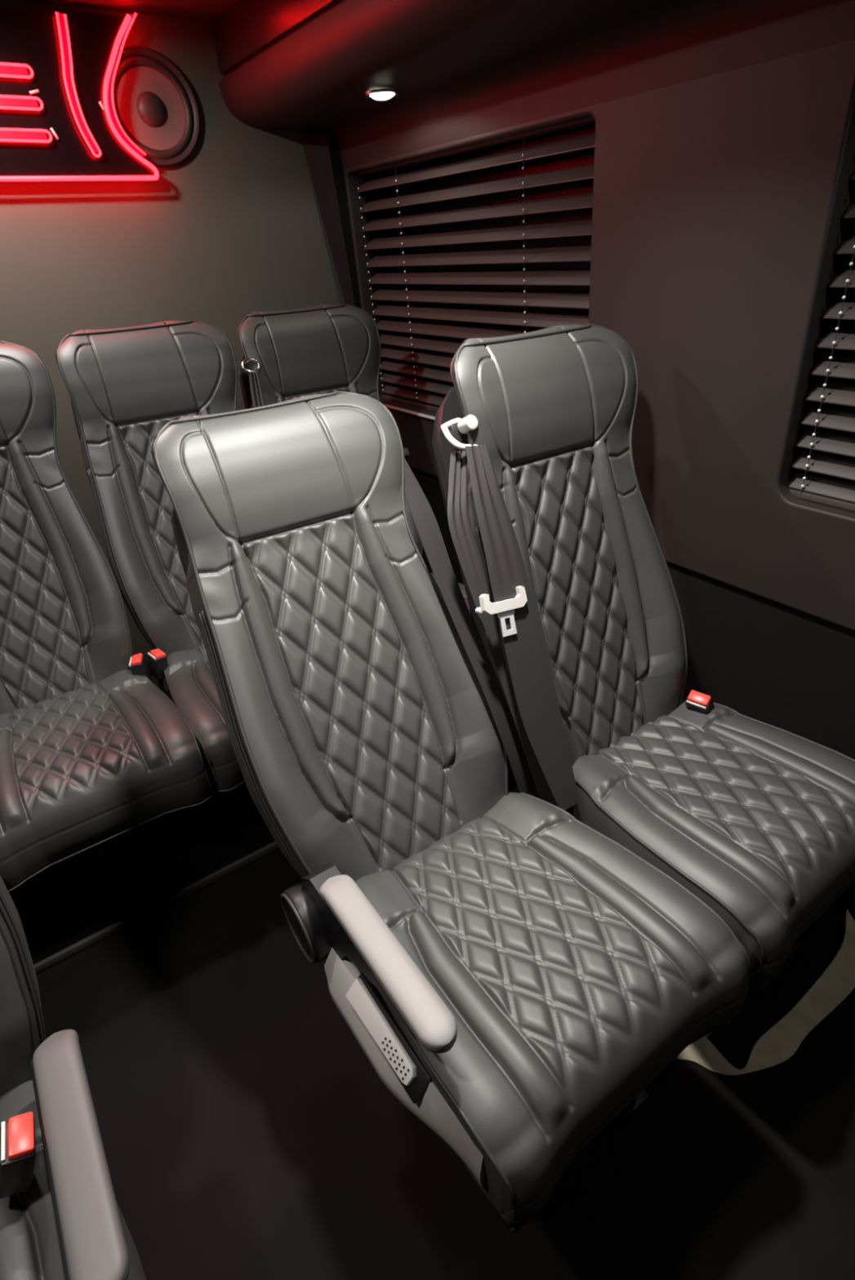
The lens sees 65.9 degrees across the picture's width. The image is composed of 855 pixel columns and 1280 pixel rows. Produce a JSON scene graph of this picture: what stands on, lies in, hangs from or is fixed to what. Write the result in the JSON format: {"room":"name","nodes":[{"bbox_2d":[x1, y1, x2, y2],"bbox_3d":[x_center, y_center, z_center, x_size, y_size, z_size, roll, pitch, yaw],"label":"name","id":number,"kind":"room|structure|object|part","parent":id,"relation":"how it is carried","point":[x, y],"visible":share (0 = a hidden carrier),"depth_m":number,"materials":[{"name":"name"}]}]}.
{"room":"vehicle interior","nodes":[
{"label":"vehicle interior","id":0,"kind":"room"},
{"bbox_2d":[20,0,243,22],"bbox_3d":[-0.111,-0.823,0.277,2.180,0.050,3.400,-22,35,-28],"label":"ceiling","id":1,"kind":"structure","parent":0,"point":[212,11],"depth_m":1.63,"materials":[{"name":"grey fabric"}]},
{"bbox_2d":[0,0,372,690],"bbox_3d":[-1.016,-0.644,1.982,2.180,1.900,0.050,-22,35,-28],"label":"wall","id":2,"kind":"structure","parent":0,"point":[224,234],"depth_m":1.88,"materials":[{"name":"paint"}]},
{"bbox_2d":[0,4,159,181],"bbox_3d":[-1.121,-1.241,1.493,0.985,0.341,0.064,-22,35,-28],"label":"sign","id":3,"kind":"object","parent":2,"relation":"attached to","point":[59,120],"visible":1,"depth_m":1.61,"materials":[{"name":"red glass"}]},
{"bbox_2d":[113,45,200,167],"bbox_3d":[-0.728,-1.407,1.747,0.253,0.253,0.017,-22,35,-28],"label":"round speaker","id":4,"kind":"object","parent":2,"relation":"attached to","point":[157,106],"visible":0.84,"depth_m":1.75},
{"bbox_2d":[298,130,366,308],"bbox_3d":[-0.269,-1.200,2.183,0.180,0.785,0.070,-22,35,-28],"label":"trim","id":5,"kind":"structure","parent":2,"relation":"attached to","point":[322,151],"depth_m":2.05,"materials":[{"name":"black plastic"}]},
{"bbox_2d":[36,689,854,1279],"bbox_3d":[-0.004,0.850,1.275,2.180,0.050,3.400,-22,35,-28],"label":"floor","id":6,"kind":"structure","parent":0,"point":[247,1132],"depth_m":1.16,"materials":[{"name":"carpet"}]},
{"bbox_2d":[0,875,146,1279],"bbox_3d":[-0.655,0.503,0.685,0.497,1.217,0.877,-22,35,-28],"label":"seat","id":7,"kind":"object","parent":6,"relation":"on","point":[70,1224],"visible":0.94,"depth_m":0.73,"materials":[{"name":"black leather"}]},
{"bbox_2d":[0,1111,35,1199],"bbox_3d":[-0.463,0.603,0.746,0.070,0.139,0.050,-18,34,-23],"label":"belt","id":8,"kind":"object","parent":7,"relation":"attached to","point":[17,1134],"visible":0.91,"depth_m":0.71,"materials":[{"name":"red plastic"}]},
{"bbox_3d":[-0.460,0.544,0.715,0.005,0.006,0.042,-18,34,-23],"label":"slot plate","id":9,"kind":"part","parent":8,"relation":"part of","materials":[{"name":"grey plastic"}]},
{"bbox_3d":[-0.745,0.385,0.740,0.465,0.663,0.108,-22,11,-28],"label":"backrest","id":10,"kind":"part","parent":7,"relation":"part of","materials":[{"name":"black leather"}]},
{"bbox_2d":[0,1078,146,1279],"bbox_3d":[-0.549,0.757,0.660,0.479,0.166,0.520,-22,35,-28],"label":"cushion","id":11,"kind":"object","parent":7,"relation":"on","point":[29,1246],"depth_m":0.73,"materials":[{"name":"black leather"}]},
{"bbox_3d":[-0.377,0.547,0.709,0.049,0.036,0.300,-22,35,-28],"label":"armrest","id":12,"kind":"part","parent":7,"relation":"part of","materials":[{"name":"grey plastic"}]},
{"bbox_2d":[8,779,275,964],"bbox_3d":[-0.566,0.365,1.814,1.920,0.290,0.400,-22,35,-28],"label":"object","id":13,"kind":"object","parent":6,"relation":"on","point":[66,908],"depth_m":1.55,"materials":[{"name":"black carpet"}]},
{"bbox_2d":[0,340,213,893],"bbox_3d":[-0.919,-0.104,1.463,0.484,0.963,0.875,-22,35,-28],"label":"seat","id":14,"kind":"object","parent":13,"relation":"on","point":[95,757],"visible":1,"depth_m":1.54,"materials":[{"name":"black leather"}]},
{"bbox_3d":[-1.000,-0.112,1.591,0.449,0.663,0.108,-22,13,-28],"label":"backrest","id":15,"kind":"part","parent":14,"relation":"part of","materials":[{"name":"black leather"}]},
{"bbox_2d":[0,669,213,892],"bbox_3d":[-0.807,0.260,1.517,0.457,0.166,0.520,-22,35,-28],"label":"cushion","id":16,"kind":"object","parent":14,"relation":"on","point":[89,758],"depth_m":1.40,"materials":[{"name":"black leather"}]},
{"bbox_2d":[128,653,151,680],"bbox_3d":[-0.734,0.107,1.713,0.041,0.148,0.050,-10,31,-11],"label":"belt","id":17,"kind":"object","parent":14,"relation":"attached to","point":[138,664],"visible":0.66,"depth_m":1.67,"materials":[{"name":"black plastic"}]},
{"bbox_2d":[55,320,247,794],"bbox_3d":[-0.547,-0.255,1.677,0.484,0.963,0.875,-22,35,-28],"label":"seat","id":18,"kind":"object","parent":13,"relation":"on","point":[123,384],"visible":0.59,"depth_m":1.68,"materials":[{"name":"black leather"}]},
{"bbox_3d":[-0.628,-0.263,1.805,0.449,0.663,0.108,-22,13,-28],"label":"backrest","id":19,"kind":"part","parent":18,"relation":"part of","materials":[{"name":"black leather"}]},
{"bbox_2d":[147,648,168,693],"bbox_3d":[-0.694,0.096,1.725,0.050,0.147,0.041,25,41,39],"label":"belt","id":20,"kind":"object","parent":18,"relation":"attached to","point":[157,658],"visible":0.88,"depth_m":1.69,"materials":[{"name":"black plastic"}]},
{"bbox_3d":[-0.704,0.041,1.685,0.042,0.006,0.004,25,41,39],"label":"slot plate","id":21,"kind":"part","parent":20,"relation":"part of","materials":[{"name":"silver metal"}]},
{"bbox_2d":[165,645,244,792],"bbox_3d":[-0.434,0.109,1.731,0.457,0.166,0.520,-22,35,-28],"label":"cushion","id":22,"kind":"object","parent":18,"relation":"on","point":[189,679],"depth_m":1.51,"materials":[{"name":"black leather"}]},
{"bbox_2d":[237,303,471,615],"bbox_3d":[-0.174,-0.406,1.891,0.484,0.963,0.875,-22,35,-28],"label":"seat","id":23,"kind":"object","parent":13,"relation":"on","point":[322,348],"visible":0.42,"depth_m":1.89,"materials":[{"name":"black leather"}]},
{"bbox_2d":[240,357,265,407],"bbox_3d":[-0.410,-0.432,1.845,0.054,0.640,0.271,-16,33,-20],"label":"belt","id":24,"kind":"object","parent":23,"relation":"attached to","point":[257,397],"visible":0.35,"depth_m":1.79,"materials":[{"name":"grey"}]},
{"bbox_3d":[-0.255,-0.414,2.018,0.449,0.663,0.108,-22,13,-28],"label":"backrest","id":25,"kind":"part","parent":23,"relation":"part of","materials":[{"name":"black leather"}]},
{"bbox_2d":[431,573,471,615],"bbox_3d":[-0.062,-0.042,1.944,0.457,0.166,0.520,-22,35,-28],"label":"cushion","id":26,"kind":"object","parent":23,"relation":"on","point":[461,586],"depth_m":1.96,"materials":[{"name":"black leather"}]},
{"bbox_2d":[33,840,279,974],"bbox_3d":[-0.439,0.561,1.733,1.920,0.024,0.012,-22,35,-28],"label":"trim","id":27,"kind":"structure","parent":6,"relation":"on","point":[141,914],"depth_m":1.59,"materials":[{"name":"grey"}]},
{"bbox_2d":[151,391,751,1233],"bbox_3d":[-0.029,0.242,1.138,0.527,1.135,1.043,-22,35,-28],"label":"seat","id":28,"kind":"object","parent":6,"relation":"on","point":[517,976],"visible":0.99,"depth_m":1.07,"materials":[{"name":"black leather"}]},
{"bbox_3d":[-0.115,0.115,1.185,0.465,0.663,0.108,-22,-1,-28],"label":"backrest","id":29,"kind":"part","parent":28,"relation":"part of","materials":[{"name":"black leather"}]},
{"bbox_3d":[-0.064,0.536,0.905,0.027,0.027,0.158,-22,35,-28],"label":"recline lever","id":30,"kind":"part","parent":28,"relation":"part of","materials":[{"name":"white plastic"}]},
{"bbox_3d":[-0.060,0.414,0.874,0.049,0.036,0.300,-22,35,-28],"label":"armrest","id":31,"kind":"part","parent":28,"relation":"part of","materials":[{"name":"grey plastic"}]},
{"bbox_3d":[-0.052,0.581,0.913,0.046,0.096,0.355,-22,35,-28],"label":"panel","id":32,"kind":"part","parent":28,"relation":"part of","materials":[{"name":"grey plastic"}]},
{"bbox_2d":[403,448,538,798],"bbox_3d":[0.056,-0.015,1.309,0.084,0.631,0.459,-20,34,-25],"label":"belt","id":33,"kind":"object","parent":28,"relation":"attached to","point":[428,529],"visible":0.87,"depth_m":1.25,"materials":[{"name":"black woven fabric webbing"}]},
{"bbox_2d":[355,792,748,1228],"bbox_3d":[0.147,0.481,1.049,0.479,0.166,0.520,-22,35,-28],"label":"cushion","id":34,"kind":"object","parent":28,"relation":"on","point":[571,970],"depth_m":0.94,"materials":[{"name":"black leather"}]},
{"bbox_2d":[431,323,854,1039],"bbox_3d":[0.420,0.072,1.300,0.518,1.209,0.890,-22,35,-28],"label":"seat","id":35,"kind":"object","parent":6,"relation":"on","point":[755,819],"visible":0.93,"depth_m":1.26,"materials":[{"name":"black leather"}]},
{"bbox_2d":[440,414,578,810],"bbox_3d":[0.142,-0.036,1.193,0.127,0.672,0.354,-16,33,-20],"label":"belt","id":36,"kind":"object","parent":35,"relation":"attached to","point":[533,704],"visible":0.98,"depth_m":1.18,"materials":[{"name":"grey fabric"}]},
{"bbox_3d":[0.069,-0.363,1.169,0.062,0.042,0.026,-22,35,-28],"label":"guide plate","id":37,"kind":"part","parent":36,"relation":"part of","materials":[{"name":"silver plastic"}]},
{"bbox_3d":[0.143,-0.032,1.167,0.038,0.046,0.022,-20,35,-26],"label":"tongue blade","id":38,"kind":"part","parent":36,"relation":"part of","materials":[{"name":"silver metal"}]},
{"bbox_3d":[0.317,-0.040,1.344,0.465,0.663,0.108,-22,10,-28],"label":"backrest","id":39,"kind":"part","parent":35,"relation":"part of","materials":[{"name":"black leather"}]},
{"bbox_2d":[684,689,713,713],"bbox_3d":[0.607,0.161,1.466,0.050,0.132,0.090,22,39,36],"label":"belt","id":40,"kind":"object","parent":35,"relation":"attached to","point":[695,700],"visible":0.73,"depth_m":1.42,"materials":[{"name":"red plastic"}]},
{"bbox_3d":[0.576,0.139,1.415,0.042,0.006,0.006,22,39,36],"label":"slot plate","id":41,"kind":"part","parent":40,"relation":"part of","materials":[{"name":"grey plastic"}]},
{"bbox_2d":[555,696,854,992],"bbox_3d":[0.553,0.316,1.282,0.479,0.166,0.520,-22,35,-28],"label":"cushion","id":42,"kind":"object","parent":35,"relation":"on","point":[755,819],"depth_m":1.18,"materials":[{"name":"black leather"}]},
{"bbox_2d":[675,909,854,1075],"bbox_3d":[0.665,0.733,1.295,0.674,0.053,0.143,-17,33,-21],"label":"seat leg","id":43,"kind":"object","parent":6,"relation":"on","point":[780,1042],"visible":0.68,"depth_m":1.29,"materials":[{"name":"grey metal"}]},
{"bbox_2d":[342,39,854,631],"bbox_3d":[0.712,-0.470,1.124,0.103,0.922,3.312,-22,35,-28],"label":"wall","id":44,"kind":"structure","parent":0,"point":[721,201],"depth_m":1.25,"materials":[{"name":"paint"}]},
{"bbox_2d":[382,403,435,419],"bbox_3d":[0.123,-0.665,2.022,0.075,0.006,1.000,-22,35,-28],"label":"trim","id":45,"kind":"structure","parent":44,"relation":"attached to","point":[385,405],"depth_m":2.20,"materials":[{"name":"beige plastic"}]},
{"bbox_2d":[365,123,595,383],"bbox_3d":[0.136,-1.008,1.901,0.008,0.800,1.150,-22,35,-28],"label":"window","id":46,"kind":"structure","parent":44,"relation":"in","point":[583,157],"depth_m":1.77,"materials":[{"name":"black glass"}]},
{"bbox_2d":[355,116,595,411],"bbox_3d":[0.116,-0.970,1.843,0.078,0.690,1.030,-22,35,-28],"label":"blind","id":47,"kind":"object","parent":46,"relation":"attached to","point":[424,386],"visible":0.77,"depth_m":1.79,"materials":[{"name":"grey"}]},
{"bbox_3d":[-0.186,-1.150,2.195,0.032,0.658,0.005,-22,35,-28],"label":"ladder cord","id":48,"kind":"part","parent":47,"relation":"part of","materials":[{"name":"white fabric"}]},
{"bbox_3d":[-0.062,-1.065,2.039,0.032,0.658,0.005,-22,35,-28],"label":"ladder cord","id":49,"kind":"part","parent":47,"relation":"part of","materials":[{"name":"white fabric"}]},
{"bbox_3d":[0.148,-0.685,2.023,0.046,0.014,1.030,-22,35,-28],"label":"rail","id":50,"kind":"part","parent":47,"relation":"part of","materials":[{"name":"grey"}]},
{"bbox_3d":[0.244,-0.854,1.654,0.032,0.658,0.005,-22,35,-28],"label":"ladder cord","id":51,"kind":"part","parent":47,"relation":"part of","materials":[{"name":"grey plastic"}]},
{"bbox_2d":[212,0,854,168],"bbox_3d":[0.534,-0.919,0.742,0.405,0.320,3.287,-22,35,-28],"label":"upper cabinet","id":52,"kind":"object","parent":44,"relation":"attached to","point":[459,68],"visible":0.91,"depth_m":1.31,"materials":[{"name":"black laminate"}]},
{"bbox_3d":[-0.292,-1.397,1.431,0.018,0.100,0.940,-22,35,-28],"label":"door","id":53,"kind":"part","parent":52,"relation":"part of","materials":[{"name":"black"}]},
{"bbox_2d":[364,88,399,100],"bbox_3d":[-0.107,-1.284,1.557,0.084,0.014,0.084,-22,35,-28],"label":"light","id":54,"kind":"object","parent":52,"relation":"attached to","point":[383,94],"visible":1,"depth_m":1.54,"materials":[{"name":"silver metal"}]},
{"bbox_2d":[369,92,394,100],"bbox_3d":[-0.107,-1.283,1.557,0.059,0.012,0.059,-22,35,-28],"label":"diffuser","id":55,"kind":"object","parent":54,"relation":"attached to","point":[375,95],"depth_m":1.54,"materials":[{"name":"white plastic"}]},
{"bbox_2d":[409,466,854,920],"bbox_3d":[0.794,0.201,1.555,0.090,0.690,3.300,-22,35,-28],"label":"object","id":56,"kind":"structure","parent":44,"relation":"attached to","point":[766,660],"depth_m":1.45,"materials":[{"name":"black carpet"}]},
{"bbox_2d":[794,189,854,475],"bbox_3d":[1.052,-0.379,0.749,0.008,0.800,1.200,-22,35,-28],"label":"window","id":57,"kind":"structure","parent":44,"relation":"in","point":[845,259],"depth_m":1.17,"materials":[{"name":"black glass"}]},
{"bbox_2d":[787,172,854,511],"bbox_3d":[1.001,-0.364,0.728,0.078,0.684,1.095,-22,35,-28],"label":"blind","id":58,"kind":"object","parent":57,"relation":"attached to","point":[825,475],"visible":1,"depth_m":1.19,"materials":[{"name":"grey"}]},
{"bbox_3d":[1.033,-0.082,0.906,0.046,0.014,1.095,-22,35,-28],"label":"rail","id":59,"kind":"part","parent":58,"relation":"part of","materials":[{"name":"grey"}]},
{"bbox_3d":[0.688,-0.552,1.094,0.032,0.652,0.005,-22,35,-28],"label":"ladder cord","id":60,"kind":"part","parent":58,"relation":"part of","materials":[{"name":"grey plastic"}]}
]}

